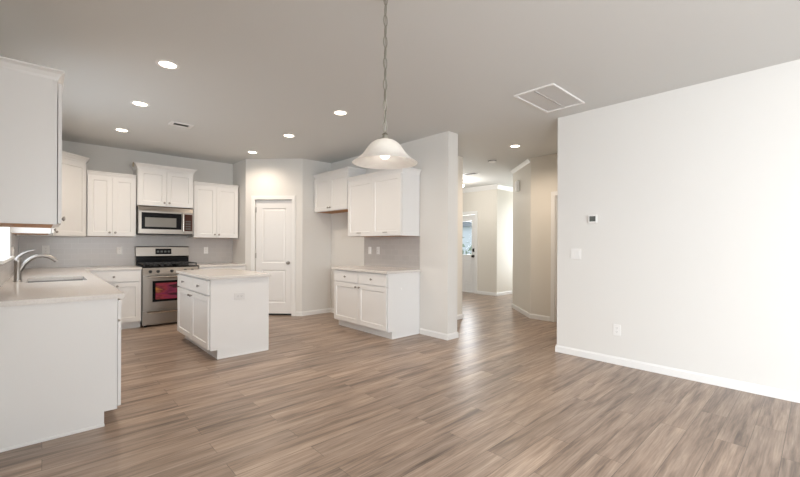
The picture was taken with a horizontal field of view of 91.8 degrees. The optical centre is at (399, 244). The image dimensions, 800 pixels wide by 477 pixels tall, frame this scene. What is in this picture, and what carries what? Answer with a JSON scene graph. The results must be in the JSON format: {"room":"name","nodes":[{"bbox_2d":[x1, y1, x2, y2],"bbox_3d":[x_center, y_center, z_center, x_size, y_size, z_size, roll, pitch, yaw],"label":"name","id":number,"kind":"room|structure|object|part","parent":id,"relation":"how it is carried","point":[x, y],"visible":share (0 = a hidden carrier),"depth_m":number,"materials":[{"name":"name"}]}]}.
{"room":"open-plan kitchen","nodes":[
{"label":"open-plan kitchen","id":0,"kind":"room"},
{"bbox_2d":[53,140,232,267],"bbox_3d":[-4.191,-0.145,6.374,2.976,2.743,0.140,0,0,-43],"label":"wall","id":1,"kind":"structure","parent":0,"point":[101,158],"depth_m":6.21,"materials":[{"name":"white paint"}]},
{"bbox_2d":[17,151,88,236],"bbox_3d":[-4.707,-0.685,5.294,0.729,1.132,0.724,0,0,-43],"label":"upper cabinet","id":2,"kind":"object","parent":1,"relation":"attached to","point":[73,165],"visible":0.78,"depth_m":5.34,"materials":[{"name":"white paint"}]},
{"bbox_3d":[-4.504,-0.638,5.287,0.019,1.029,0.503,0,0,2],"label":"door","id":3,"kind":"part","parent":2,"relation":"part of","materials":[{"name":"white paint"}]},
{"bbox_3d":[-4.705,-1.210,5.294,0.729,0.082,0.724,0,0,-43],"label":"crown moulding","id":4,"kind":"part","parent":2,"relation":"part of","materials":[{"name":"white paint"}]},
{"bbox_2d":[86,170,136,236],"bbox_3d":[-4.363,-0.601,5.854,0.592,0.946,0.368,0,0,-43],"label":"upper cabinet","id":5,"kind":"object","parent":1,"relation":"attached to","point":[110,196],"visible":0.98,"depth_m":5.72,"materials":[{"name":"white paint"}]},
{"bbox_3d":[-4.371,-0.571,5.650,0.284,0.872,0.019,0,0,-43],"label":"door","id":6,"kind":"part","parent":5,"relation":"part of","materials":[{"name":"white paint"}]},
{"bbox_3d":[-4.369,-1.047,5.863,0.592,0.055,0.344,0,0,-43],"label":"crown moulding","id":7,"kind":"part","parent":5,"relation":"part of","materials":[{"name":"white paint"}]},
{"bbox_3d":[-4.159,-0.570,5.846,0.284,0.872,0.019,0,0,-43],"label":"door","id":8,"kind":"part","parent":5,"relation":"part of","materials":[{"name":"white paint"}]},
{"bbox_2d":[19,235,232,267],"bbox_3d":[-4.180,0.066,6.283,2.851,0.519,0.007,0,0,-43],"label":"backsplash","id":9,"kind":"structure","parent":1,"relation":"attached to","point":[87,251],"depth_m":5.97,"materials":[{"name":"grey tile"}]},
{"bbox_2d":[42,246,48,253],"bbox_3d":[-5.024,0.068,5.494,0.080,0.116,0.008,0,0,-43],"label":"wall outlet","id":10,"kind":"object","parent":9,"relation":"attached to","point":[45,249],"visible":1,"depth_m":5.49,"materials":[{"name":"white plastic"}]},
{"bbox_2d":[117,247,121,253],"bbox_3d":[-4.396,0.089,6.073,0.072,0.116,0.008,0,0,-43],"label":"wall outlet","id":11,"kind":"object","parent":9,"relation":"attached to","point":[119,249],"visible":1,"depth_m":6.07,"materials":[{"name":"white plastic"}]},
{"bbox_2d":[129,162,197,208],"bbox_3d":[-3.839,-0.933,6.298,0.889,0.648,0.440,0,0,-43],"label":"upper cabinet","id":12,"kind":"object","parent":1,"relation":"attached to","point":[157,185],"visible":0.97,"depth_m":6.13,"materials":[{"name":"white paint"}]},
{"bbox_3d":[-3.853,-0.890,6.040,0.376,0.549,0.019,0,0,-43],"label":"door","id":13,"kind":"part","parent":12,"relation":"part of","materials":[{"name":"white paint"}]},
{"bbox_3d":[-3.834,-1.217,6.301,0.879,0.080,0.440,0,0,-43],"label":"crown moulding","id":14,"kind":"part","parent":12,"relation":"part of","materials":[{"name":"white paint"}]},
{"bbox_2d":[136,206,192,234],"bbox_3d":[-3.819,-0.380,6.280,0.763,0.430,0.480,0,0,-43],"label":"microwave","id":15,"kind":"object","parent":12,"relation":"attached to","point":[149,220],"visible":0.98,"depth_m":6.11,"materials":[{"name":"silver metal"}]},
{"bbox_3d":[-3.758,-0.362,6.097,0.596,0.326,0.027,0,0,-43],"label":"door","id":16,"kind":"part","parent":15,"relation":"part of","materials":[{"name":"silver metal"}]},
{"bbox_3d":[-3.842,-0.171,6.305,0.743,0.012,0.390,0,0,-43],"label":"plate","id":17,"kind":"part","parent":15,"relation":"part of","materials":[{"name":"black metal"}]},
{"bbox_3d":[-3.472,-0.360,6.360,0.137,0.326,0.028,0,0,-43],"label":"control panel","id":18,"kind":"part","parent":15,"relation":"part of","materials":[{"name":"black plastic"}]},
{"bbox_3d":[-3.574,-0.889,6.297,0.376,0.549,0.019,0,0,-43],"label":"door","id":19,"kind":"part","parent":12,"relation":"part of","materials":[{"name":"white paint"}]},
{"bbox_2d":[188,181,238,237],"bbox_3d":[-3.287,-0.597,6.846,0.742,0.946,0.368,0,0,-43],"label":"upper cabinet","id":20,"kind":"object","parent":1,"relation":"attached to","point":[215,205],"visible":0.97,"depth_m":6.71,"materials":[{"name":"white paint"}]},
{"bbox_3d":[-3.323,-0.567,6.616,0.359,0.872,0.019,0,0,-43],"label":"door","id":21,"kind":"part","parent":20,"relation":"part of","materials":[{"name":"white paint"}]},
{"bbox_3d":[-3.293,-1.043,6.855,0.742,0.055,0.344,0,0,-43],"label":"crown moulding","id":22,"kind":"part","parent":20,"relation":"part of","materials":[{"name":"white paint"}]},
{"bbox_3d":[-3.056,-0.566,6.862,0.359,0.872,0.019,0,0,-43],"label":"door","id":23,"kind":"part","parent":20,"relation":"part of","materials":[{"name":"white paint"}]},
{"bbox_2d":[233,159,245,263],"bbox_3d":[-2.879,-0.139,7.061,0.114,2.743,0.625,0,0,-43],"label":"wall","id":24,"kind":"structure","parent":0,"point":[239,168],"depth_m":6.96,"materials":[{"name":"white paint"}]},
{"bbox_2d":[245,159,302,315],"bbox_3d":[-2.201,-0.137,6.827,1.012,2.743,0.115,0,0,3],"label":"wall","id":25,"kind":"structure","parent":0,"point":[264,177],"depth_m":6.77,"materials":[{"name":"white paint"}]},
{"bbox_2d":[251,196,295,315],"bbox_3d":[-2.211,0.186,6.808,0.786,2.095,0.154,0,0,2],"label":"door","id":26,"kind":"structure","parent":25,"relation":"in","point":[275,254],"depth_m":6.80,"materials":[{"name":"white paint"}]},
{"bbox_2d":[302,159,330,310],"bbox_3d":[-1.524,-0.134,6.987,0.580,2.743,0.115,0,0,-43],"label":"wall","id":27,"kind":"structure","parent":0,"point":[316,227],"depth_m":6.91,"materials":[{"name":"white paint"}]},
{"bbox_2d":[331,131,457,333],"bbox_3d":[-0.955,-0.131,6.947,0.201,2.743,4.888,0,0,-43],"label":"wall","id":28,"kind":"structure","parent":0,"point":[436,155],"depth_m":5.27,"materials":[{"name":"white paint"}]},
{"bbox_2d":[313,166,366,213],"bbox_3d":[-1.044,-0.905,6.607,0.391,0.662,1.075,0,0,-43],"label":"upper cabinet","id":29,"kind":"object","parent":28,"relation":"attached to","point":[330,187],"visible":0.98,"depth_m":6.45,"materials":[{"name":"white paint"}]},
{"bbox_3d":[-1.346,-0.868,6.704,0.019,0.572,0.503,0,0,-43],"label":"door","id":30,"kind":"part","parent":29,"relation":"part of","materials":[{"name":"white paint"}]},
{"bbox_3d":[-1.002,-0.867,6.332,0.019,0.572,0.503,0,0,-43],"label":"door","id":31,"kind":"part","parent":29,"relation":"part of","materials":[{"name":"white paint"}]},
{"bbox_3d":[-1.040,-1.200,6.610,0.384,0.070,1.075,0,0,-43],"label":"crown moulding","id":32,"kind":"part","parent":29,"relation":"part of","materials":[{"name":"white paint"}]},
{"bbox_2d":[347,167,420,236],"bbox_3d":[-0.276,-0.593,5.765,0.384,0.930,1.280,0,0,-43],"label":"upper cabinet","id":33,"kind":"object","parent":28,"relation":"attached to","point":[383,203],"visible":0.98,"depth_m":5.46,"materials":[{"name":"white paint"}]},
{"bbox_3d":[-0.607,-0.556,5.902,0.019,0.840,0.610,0,0,-43],"label":"door","id":34,"kind":"part","parent":33,"relation":"part of","materials":[{"name":"white paint"}]},
{"bbox_3d":[-0.270,-0.130,5.797,0.330,0.005,1.244,0,0,-43],"label":"rail","id":35,"kind":"part","parent":33,"relation":"part of","materials":[{"name":"white paint"}]},
{"bbox_3d":[-0.267,-1.022,5.772,0.366,0.070,1.280,0,0,-43],"label":"crown moulding","id":36,"kind":"part","parent":33,"relation":"part of","materials":[{"name":"white paint"}]},
{"bbox_3d":[-0.191,-0.554,5.450,0.019,0.840,0.610,0,0,-43],"label":"door","id":37,"kind":"part","parent":33,"relation":"part of","materials":[{"name":"white paint"}]},
{"bbox_2d":[364,236,419,269],"bbox_3d":[-0.154,0.106,5.922,0.007,0.474,1.282,0,0,-43],"label":"backsplash","id":38,"kind":"structure","parent":28,"relation":"attached to","point":[400,251],"depth_m":5.84,"materials":[{"name":"grey tile"}]},
{"bbox_2d":[420,314,462,339],"bbox_3d":[-0.506,1.202,7.289,1.363,0.080,4.802,0,0,-43],"label":"baseboard","id":39,"kind":"structure","parent":28,"relation":"attached to","point":[431,333],"depth_m":5.21,"materials":[{"name":"white paint"}]},
{"bbox_2d":[0,0,799,187],"bbox_3d":[1.770,-1.541,5.059,10.350,0.100,12.350,0,0,-43],"label":"ceiling","id":40,"kind":"structure","parent":0,"point":[251,73],"depth_m":3.16,"materials":[{"name":"white paint"}]},
{"bbox_2d":[114,128,129,131],"bbox_3d":[-3.663,-1.511,5.105,0.180,0.005,0.180,0,0,-43],"label":"recessed light","id":41,"kind":"object","parent":40,"relation":"in","point":[116,129],"visible":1,"depth_m":5.11,"materials":[{"name":"white ceramic"}]},
{"bbox_2d":[130,101,149,106],"bbox_3d":[-2.776,-1.507,4.140,0.180,0.005,0.180,0,0,-43],"label":"recessed light","id":42,"kind":"object","parent":40,"relation":"in","point":[137,103],"visible":1,"depth_m":4.13,"materials":[{"name":"white ceramic"}]},
{"bbox_2d":[155,59,179,69],"bbox_3d":[-1.938,-1.504,3.234,0.180,0.005,0.180,0,0,-43],"label":"recessed light","id":43,"kind":"object","parent":40,"relation":"in","point":[167,64],"visible":1,"depth_m":3.23,"materials":[{"name":"white ceramic"}]},
{"bbox_2d":[168,121,193,128],"bbox_3d":[-2.740,-1.505,4.853,0.250,0.009,0.170,0,0,-43],"label":"ceiling vent","id":44,"kind":"object","parent":40,"relation":"in","point":[174,123],"visible":1,"depth_m":4.84,"materials":[{"name":"white metal"}]},
{"bbox_2d":[282,134,295,137],"bbox_3d":[-1.525,-1.502,5.327,0.180,0.005,0.180,0,0,-43],"label":"recessed light","id":45,"kind":"object","parent":40,"relation":"in","point":[284,135],"visible":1,"depth_m":5.31,"materials":[{"name":"white ceramic"}]},
{"bbox_2d":[332,110,347,115],"bbox_3d":[-0.677,-1.498,4.397,0.180,0.005,0.180,0,0,-43],"label":"recessed light","id":46,"kind":"object","parent":40,"relation":"in","point":[336,112],"visible":1,"depth_m":4.38,"materials":[{"name":"white ceramic"}]},
{"bbox_2d":[352,0,417,168],"bbox_3d":[-0.086,-0.988,2.260,0.382,1.020,0.382,0,0,-43],"label":"pendant lamp","id":47,"kind":"object","parent":40,"relation":"hanging from","point":[384,152],"visible":1,"depth_m":2.25,"materials":[{"name":"white glass"}]},
{"bbox_2d":[380,132,389,138],"bbox_3d":[-0.088,-0.618,2.260,0.068,0.079,0.068,0,0,-43],"label":"socket","id":48,"kind":"object","parent":47,"relation":"attached to","point":[384,134],"depth_m":2.25,"materials":[{"name":"grey metal"}]},
{"bbox_3d":[-0.088,-0.545,2.260,0.382,0.135,0.382,0,0,-43],"label":"lamp shade","id":49,"kind":"part","parent":47,"relation":"part of","materials":[{"name":"white glass"}]},
{"bbox_3d":[-0.086,-1.051,2.260,0.010,0.816,0.010,0,0,-43],"label":"cord","id":50,"kind":"part","parent":47,"relation":"part of","materials":[{"name":"grey metal"}]},
{"bbox_2d":[463,172,478,174],"bbox_3d":[1.468,-1.486,8.079,0.200,0.012,0.340,0,0,-43],"label":"ceiling vent","id":51,"kind":"object","parent":40,"relation":"in","point":[469,173],"visible":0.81,"depth_m":8.02,"materials":[{"name":"white metal"}]},
{"bbox_2d":[509,144,520,147],"bbox_3d":[1.732,-1.488,5.837,0.180,0.005,0.180,0,0,-43],"label":"recessed light","id":52,"kind":"object","parent":40,"relation":"in","point":[516,145],"visible":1,"depth_m":5.85,"materials":[{"name":"white ceramic"}]},
{"bbox_2d":[514,83,584,112],"bbox_3d":[1.530,-1.485,3.954,0.700,0.013,0.410,0,0,-43],"label":"ceiling vent","id":53,"kind":"object","parent":40,"relation":"in","point":[551,97],"visible":1,"depth_m":3.93,"materials":[{"name":"white metal"}]},
{"bbox_3d":[1.463,-1.486,4.023,0.651,0.003,0.177,0,0,-43],"label":"louver panel","id":54,"kind":"part","parent":53,"relation":"part of","materials":[{"name":"white metal"}]},
{"bbox_3d":[1.593,-1.485,3.882,0.651,0.003,0.177,0,0,-43],"label":"louver panel","id":55,"kind":"part","parent":53,"relation":"part of","materials":[{"name":"white metal"}]},
{"bbox_2d":[0,291,799,476],"bbox_3d":[1.757,1.292,5.059,10.350,0.080,12.350,0,0,-43],"label":"floor","id":56,"kind":"structure","parent":0,"point":[326,398],"depth_m":2.82,"materials":[{"name":"brown wood"}]},
{"bbox_2d":[0,298,120,452],"bbox_3d":[-2.525,0.800,2.874,0.684,0.866,1.048,0,0,-43],"label":"base cabinet","id":57,"kind":"object","parent":56,"relation":"on","point":[60,363],"visible":0.82,"depth_m":2.48,"materials":[{"name":"white paint"}]},
{"bbox_3d":[-2.215,1.225,2.454,0.549,0.020,0.009,0,0,-43],"label":"shoe moulding","id":58,"kind":"part","parent":57,"relation":"part of","materials":[{"name":"white paint"}]},
{"bbox_2d":[0,265,141,306],"bbox_3d":[-3.330,0.346,4.227,1.317,0.032,4.168,0,0,-43],"label":"countertop","id":59,"kind":"structure","parent":57,"relation":"on","point":[91,287],"depth_m":3.04,"materials":[{"name":"stone"}]},
{"bbox_2d":[13,250,57,281],"bbox_3d":[-3.353,0.185,3.574,0.306,0.290,0.062,0,0,-43],"label":"faucet","id":60,"kind":"object","parent":59,"relation":"on","point":[19,265],"visible":1,"depth_m":3.50,"materials":[{"name":"grey metal"}]},
{"bbox_3d":[-3.408,0.086,3.523,0.129,0.092,0.030,0,0,-43],"label":"lever handle","id":61,"kind":"part","parent":60,"relation":"part of","materials":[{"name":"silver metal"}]},
{"bbox_3d":[-3.344,0.160,3.583,0.279,0.157,0.038,0,0,-43],"label":"spout","id":62,"kind":"part","parent":60,"relation":"part of","materials":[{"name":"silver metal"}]},
{"bbox_2d":[28,279,82,282],"bbox_3d":[-3.327,0.458,3.762,0.468,0.188,0.688,0,0,-43],"label":"sink","id":63,"kind":"object","parent":59,"relation":"in","point":[69,279],"visible":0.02,"depth_m":3.99,"materials":[{"name":"grey metal"}]},
{"bbox_3d":[-2.131,0.451,2.894,0.019,0.135,0.503,0,0,-43],"label":"drawer","id":64,"kind":"part","parent":57,"relation":"part of","materials":[{"name":"white paint"}]},
{"bbox_3d":[-2.132,0.826,2.894,0.019,0.588,0.503,0,0,-43],"label":"door","id":65,"kind":"part","parent":57,"relation":"part of","materials":[{"name":"white paint"}]},
{"bbox_2d":[89,269,140,328],"bbox_3d":[-4.274,0.792,5.725,0.669,0.866,0.703,0,0,-43],"label":"base cabinet","id":66,"kind":"object","parent":56,"relation":"on","point":[128,282],"visible":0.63,"depth_m":5.61,"materials":[{"name":"white paint"}]},
{"bbox_3d":[-4.061,0.451,5.495,0.646,0.152,0.019,0,0,-43],"label":"drawer","id":67,"kind":"part","parent":66,"relation":"part of","materials":[{"name":"white paint"}]},
{"bbox_3d":[-3.942,0.827,5.606,0.318,0.571,0.019,0,0,-43],"label":"door","id":68,"kind":"part","parent":66,"relation":"part of","materials":[{"name":"white paint"}]},
{"bbox_2d":[135,246,198,326],"bbox_3d":[-3.715,0.626,6.191,0.764,1.204,0.738,0,0,-43],"label":"gas range","id":69,"kind":"object","parent":56,"relation":"on","point":[159,264],"visible":0.81,"depth_m":5.93,"materials":[{"name":"silver metal"}]},
{"bbox_3d":[-3.525,1.079,5.982,0.760,0.190,0.029,0,0,-43],"label":"storage drawer","id":70,"kind":"part","parent":69,"relation":"part of","materials":[{"name":"silver metal"}]},
{"bbox_3d":[-3.521,0.717,5.979,0.760,0.505,0.037,0,0,-43],"label":"oven door","id":71,"kind":"part","parent":69,"relation":"part of","materials":[{"name":"silver metal"}]},
{"bbox_3d":[-3.474,0.478,5.930,0.668,0.025,0.029,0,0,-43],"label":"handle","id":72,"kind":"part","parent":69,"relation":"part of","materials":[{"name":"silver metal"}]},
{"bbox_3d":[-3.914,0.260,6.408,0.756,0.124,0.005,0,0,-43],"label":"trim","id":73,"kind":"part","parent":69,"relation":"part of","materials":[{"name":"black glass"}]},
{"bbox_2d":[136,264,198,267],"bbox_3d":[-3.717,0.333,6.194,0.764,0.020,0.578,0,0,-43],"label":"cooktop","id":74,"kind":"object","parent":69,"relation":"in","point":[140,265],"depth_m":6.09,"materials":[{"name":"black metal"}]},
{"bbox_3d":[-3.520,0.401,5.980,0.760,0.112,0.036,0,0,-43],"label":"control panel","id":75,"kind":"part","parent":69,"relation":"part of","materials":[{"name":"silver metal"}]},
{"bbox_2d":[199,266,245,269],"bbox_3d":[-3.177,0.797,6.736,0.749,0.866,0.703,0,0,-43],"label":"base cabinet","id":76,"kind":"object","parent":56,"relation":"on","point":[232,267],"visible":0.02,"depth_m":6.55,"materials":[{"name":"white paint"}]},
{"bbox_2d":[193,263,245,266],"bbox_3d":[-3.182,0.347,6.744,0.753,0.032,0.668,0,0,-43],"label":"countertop","id":77,"kind":"structure","parent":76,"relation":"on","point":[204,264],"depth_m":6.58,"materials":[{"name":"stone"}]},
{"bbox_3d":[-2.829,0.456,6.631,0.358,0.152,0.019,0,0,-43],"label":"drawer","id":78,"kind":"part","parent":76,"relation":"part of","materials":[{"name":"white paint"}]},
{"bbox_2d":[177,273,268,359],"bbox_3d":[-2.243,0.801,4.811,0.698,0.866,1.307,0,0,-43],"label":"base cabinet","id":79,"kind":"object","parent":56,"relation":"on","point":[209,316],"visible":0.99,"depth_m":4.37,"materials":[{"name":"white paint"}]},
{"bbox_3d":[-2.685,0.457,4.836,0.019,0.152,0.628,0,0,-43],"label":"drawer","id":80,"kind":"part","parent":79,"relation":"part of","materials":[{"name":"white paint"}]},
{"bbox_3d":[-2.687,0.833,4.836,0.019,0.571,0.628,0,0,-43],"label":"door","id":81,"kind":"part","parent":79,"relation":"part of","materials":[{"name":"white paint"}]},
{"bbox_3d":[-2.253,0.459,4.367,0.019,0.152,0.628,0,0,-43],"label":"drawer","id":82,"kind":"part","parent":79,"relation":"part of","materials":[{"name":"white paint"}]},
{"bbox_3d":[-2.255,0.834,4.367,0.019,0.571,0.628,0,0,-43],"label":"door","id":83,"kind":"part","parent":79,"relation":"part of","materials":[{"name":"white paint"}]},
{"bbox_2d":[176,268,271,279],"bbox_3d":[-2.226,0.351,4.826,0.700,0.032,1.344,0,0,-43],"label":"countertop","id":84,"kind":"structure","parent":79,"relation":"on","point":[228,273],"depth_m":4.56,"materials":[{"name":"stone"}]},
{"bbox_2d":[234,292,244,299],"bbox_3d":[-1.796,0.572,4.340,0.116,0.072,0.008,0,0,-43],"label":"wall outlet","id":85,"kind":"object","parent":79,"relation":"attached to","point":[236,295],"visible":1,"depth_m":4.34,"materials":[{"name":"white plastic"}]},
{"bbox_3d":[-1.793,0.803,4.362,0.645,0.866,0.019,0,0,-43],"label":"panel","id":86,"kind":"part","parent":79,"relation":"part of","materials":[{"name":"white paint"}]},
{"bbox_3d":[-1.764,1.227,4.372,0.563,0.020,0.009,0,0,-43],"label":"shoe moulding","id":87,"kind":"part","parent":79,"relation":"part of","materials":[{"name":"white paint"}]},
{"bbox_2d":[296,308,333,315],"bbox_3d":[-1.206,1.199,6.571,0.668,0.080,1.091,0,0,-43],"label":"baseboard","id":88,"kind":"structure","parent":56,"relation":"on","point":[327,310],"depth_m":6.90,"materials":[{"name":"white paint"}]},
{"bbox_2d":[334,269,419,338],"bbox_3d":[-0.381,0.809,5.698,0.638,0.866,1.264,0,0,-43],"label":"base cabinet","id":89,"kind":"object","parent":56,"relation":"on","point":[373,303],"visible":0.98,"depth_m":5.33,"materials":[{"name":"white paint"}]},
{"bbox_3d":[-0.799,0.465,5.740,0.019,0.152,0.611,0,0,-43],"label":"drawer","id":90,"kind":"part","parent":89,"relation":"part of","materials":[{"name":"white paint"}]},
{"bbox_3d":[-0.800,0.841,5.740,0.019,0.571,0.611,0,0,-43],"label":"door","id":91,"kind":"part","parent":89,"relation":"part of","materials":[{"name":"white paint"}]},
{"bbox_3d":[-0.379,0.467,5.284,0.019,0.152,0.611,0,0,-43],"label":"drawer","id":92,"kind":"part","parent":89,"relation":"part of","materials":[{"name":"white paint"}]},
{"bbox_3d":[-0.380,0.842,5.284,0.019,0.571,0.611,0,0,-43],"label":"door","id":93,"kind":"part","parent":89,"relation":"part of","materials":[{"name":"white paint"}]},
{"bbox_2d":[332,266,420,273],"bbox_3d":[-0.381,0.359,5.699,0.624,0.032,1.315,0,0,-43],"label":"countertop","id":94,"kind":"structure","parent":89,"relation":"on","point":[372,269],"depth_m":5.44,"materials":[{"name":"stone"}]},
{"bbox_3d":[0.054,0.811,5.265,0.585,0.866,0.019,0,0,-43],"label":"panel","id":95,"kind":"part","parent":89,"relation":"part of","materials":[{"name":"white paint"}]},
{"bbox_3d":[0.083,1.234,5.274,0.503,0.020,0.009,0,0,-43],"label":"shoe moulding","id":96,"kind":"part","parent":89,"relation":"part of","materials":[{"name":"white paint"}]},
{"bbox_2d":[457,156,462,314],"bbox_3d":[-0.738,-0.130,7.697,1.132,2.743,4.080,0,0,-43],"label":"wall","id":97,"kind":"structure","parent":0,"point":[460,159],"depth_m":6.54,"materials":[{"name":"white paint"}]},
{"bbox_2d":[463,190,491,291],"bbox_3d":[1.338,-0.121,10.780,0.140,2.743,2.960,0,0,-43],"label":"wall","id":98,"kind":"structure","parent":0,"point":[480,201],"depth_m":9.83,"materials":[{"name":"white paint"}]},
{"bbox_2d":[462,211,477,293],"bbox_3d":[1.655,0.186,10.387,0.115,2.129,1.070,0,0,-43],"label":"door","id":99,"kind":"structure","parent":98,"relation":"in","point":[469,262],"depth_m":10.16,"materials":[{"name":"white paint"}]},
{"bbox_3d":[1.774,0.712,10.270,0.006,0.640,0.275,0,0,-43],"label":"raised panel","id":100,"kind":"part","parent":99,"relation":"part of","materials":[{"name":"white paint"}]},
{"bbox_3d":[1.662,-0.189,10.391,0.012,0.930,0.700,0,0,-43],"label":"glass frame","id":101,"kind":"part","parent":99,"relation":"part of","materials":[{"name":"clear glass"}]},
{"bbox_2d":[463,184,512,192],"bbox_3d":[1.891,-1.435,11.101,1.540,0.109,3.130,0,0,-43],"label":"trim","id":102,"kind":"structure","parent":98,"relation":"attached to","point":[494,186],"depth_m":9.79,"materials":[{"name":"white paint"}]},
{"bbox_2d":[492,189,512,292],"bbox_3d":[2.882,-0.115,10.094,1.480,2.743,0.138,0,0,-43],"label":"wall","id":103,"kind":"structure","parent":0,"point":[502,200],"depth_m":9.71,"materials":[{"name":"white paint"}]},
{"bbox_2d":[477,291,511,295],"bbox_3d":[2.721,1.216,10.238,1.474,0.080,0.589,0,0,-43],"label":"baseboard","id":104,"kind":"structure","parent":103,"relation":"attached to","point":[478,292],"depth_m":9.74,"materials":[{"name":"white paint"}]},
{"bbox_2d":[512,158,530,312],"bbox_3d":[2.322,-0.117,7.197,0.212,2.743,1.184,0,0,-2],"label":"wall","id":105,"kind":"structure","parent":0,"point":[521,288],"depth_m":7.11,"materials":[{"name":"white paint"}]},
{"bbox_2d":[515,180,519,191],"bbox_3d":[2.225,-1.119,7.351,0.057,0.200,0.120,0,0,1],"label":"door chime","id":106,"kind":"object","parent":105,"relation":"attached to","point":[517,183],"visible":1,"depth_m":7.29,"materials":[{"name":"white plastic"}]},
{"bbox_2d":[511,158,529,173],"bbox_3d":[2.960,-1.455,8.302,0.653,0.060,3.567,0,0,34],"label":"trim","id":107,"kind":"structure","parent":105,"relation":"attached to","point":[526,161],"depth_m":7.11,"materials":[{"name":"white paint"}]},
{"bbox_2d":[512,304,549,320],"bbox_3d":[2.394,1.214,7.331,0.432,0.080,1.898,0,0,8],"label":"baseboard","id":108,"kind":"structure","parent":105,"relation":"attached to","point":[532,316],"depth_m":6.60,"materials":[{"name":"white paint"}]},
{"bbox_2d":[530,153,557,318],"bbox_3d":[2.717,-0.116,6.215,0.140,2.743,1.263,0,0,-43],"label":"wall","id":109,"kind":"structure","parent":0,"point":[544,169],"depth_m":6.49,"materials":[{"name":"white paint"}]},
{"bbox_2d":[550,191,556,321],"bbox_3d":[2.822,0.193,6.088,0.155,2.125,0.866,0,0,-43],"label":"door","id":110,"kind":"structure","parent":109,"relation":"in","point":[553,194],"depth_m":6.32,"materials":[{"name":"white paint"}]},
{"bbox_2d":[557,59,799,392],"bbox_3d":[4.426,-0.108,3.124,1.858,2.743,5.595,0,0,-43],"label":"wall","id":111,"kind":"structure","parent":0,"point":[692,248],"depth_m":3.62,"materials":[{"name":"white paint"}]},
{"bbox_2d":[570,249,580,258],"bbox_3d":[1.988,0.102,4.387,0.012,0.118,0.118,0,0,-43],"label":"light switch","id":112,"kind":"object","parent":111,"relation":"attached to","point":[574,253],"visible":1,"depth_m":4.39,"materials":[{"name":"white plastic"}]},
{"bbox_2d":[588,215,596,222],"bbox_3d":[2.111,-0.286,4.247,0.023,0.092,0.092,0,0,-43],"label":"thermostat","id":113,"kind":"object","parent":111,"relation":"attached to","point":[591,218],"visible":1,"depth_m":4.24,"materials":[{"name":"white plastic"}]},
{"bbox_2d":[613,324,620,335],"bbox_3d":[2.278,0.893,4.071,0.008,0.116,0.072,0,0,-43],"label":"wall outlet","id":114,"kind":"object","parent":111,"relation":"attached to","point":[616,328],"visible":1,"depth_m":4.07,"materials":[{"name":"white plastic"}]},
{"bbox_2d":[555,345,799,402],"bbox_3d":[3.944,1.221,2.701,0.614,0.080,5.599,0,0,-43],"label":"baseboard","id":115,"kind":"structure","parent":111,"relation":"attached to","point":[777,393],"depth_m":3.61,"materials":[{"name":"white paint"}]},
{"bbox_3d":[-1.623,-0.134,1.289,0.140,2.743,11.097,0,0,-43],"label":"wall","id":116,"kind":"structure","parent":0,"visible":0},
{"bbox_2d":[0,227,13,263],"bbox_3d":[-3.583,-0.388,3.441,0.171,1.063,1.540,0,0,-43],"label":"window","id":117,"kind":"structure","parent":116,"relation":"in","point":[5,256],"depth_m":3.98,"materials":[{"name":"white paint"}]},
{"bbox_3d":[-3.571,0.131,3.455,0.132,0.025,1.540,0,0,-43],"label":"sill","id":118,"kind":"part","parent":117,"relation":"part of","materials":[{"name":"white paint"}]},
{"bbox_2d":[0,232,18,286],"bbox_3d":[-3.820,0.098,3.781,0.007,0.458,4.158,0,0,-43],"label":"backsplash","id":119,"kind":"structure","parent":116,"relation":"attached to","point":[7,269],"depth_m":4.03,"materials":[{"name":"grey tile"}]},
{"bbox_2d":[0,56,64,227],"bbox_3d":[-2.557,-0.622,2.682,0.367,0.980,0.870,0,0,-43],"label":"upper cabinet","id":120,"kind":"object","parent":116,"relation":"attached to","point":[30,94],"visible":1,"depth_m":2.39,"materials":[{"name":"white paint"}]},
{"bbox_3d":[-2.562,-1.082,2.676,0.350,0.060,0.870,0,0,-43],"label":"crown moulding","id":121,"kind":"part","parent":120,"relation":"part of","materials":[{"name":"white paint"}]},
{"bbox_2d":[11,227,55,234],"bbox_3d":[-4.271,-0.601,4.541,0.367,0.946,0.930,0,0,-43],"label":"under-cabinet light","id":122,"kind":"object","parent":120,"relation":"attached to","point":[15,230],"visible":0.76,"depth_m":4.24,"materials":[{"name":"white paint"}]},
{"bbox_3d":[-2.319,-0.589,2.635,0.019,0.900,0.388,0,0,-43],"label":"door","id":123,"kind":"part","parent":120,"relation":"part of","materials":[{"name":"white paint"}]},
{"label":"outside","id":124,"kind":"structure","parent":0,"visible":0},
{"bbox_3d":[10.206,1.488,25.733,30.100,0.100,36.000,0,0,-43],"label":"ground","id":125,"kind":"structure","parent":124,"visible":0},
{"bbox_2d":[462,215,471,254],"bbox_3d":[8.567,-1.369,36.451,8.800,5.600,13.000,0,0,-43],"label":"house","id":126,"kind":"structure","parent":125,"relation":"on","point":[467,226],"depth_m":33.43,"materials":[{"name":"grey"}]},
{"bbox_2d":[462,237,471,254],"bbox_3d":[2.459,0.445,15.952,1.944,1.925,3.045,0,0,-43],"label":"shrub","id":127,"kind":"object","parent":125,"relation":"on","point":[463,245],"visible":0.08,"depth_m":15.61,"materials":[{"name":"grey plant"}]}
]}

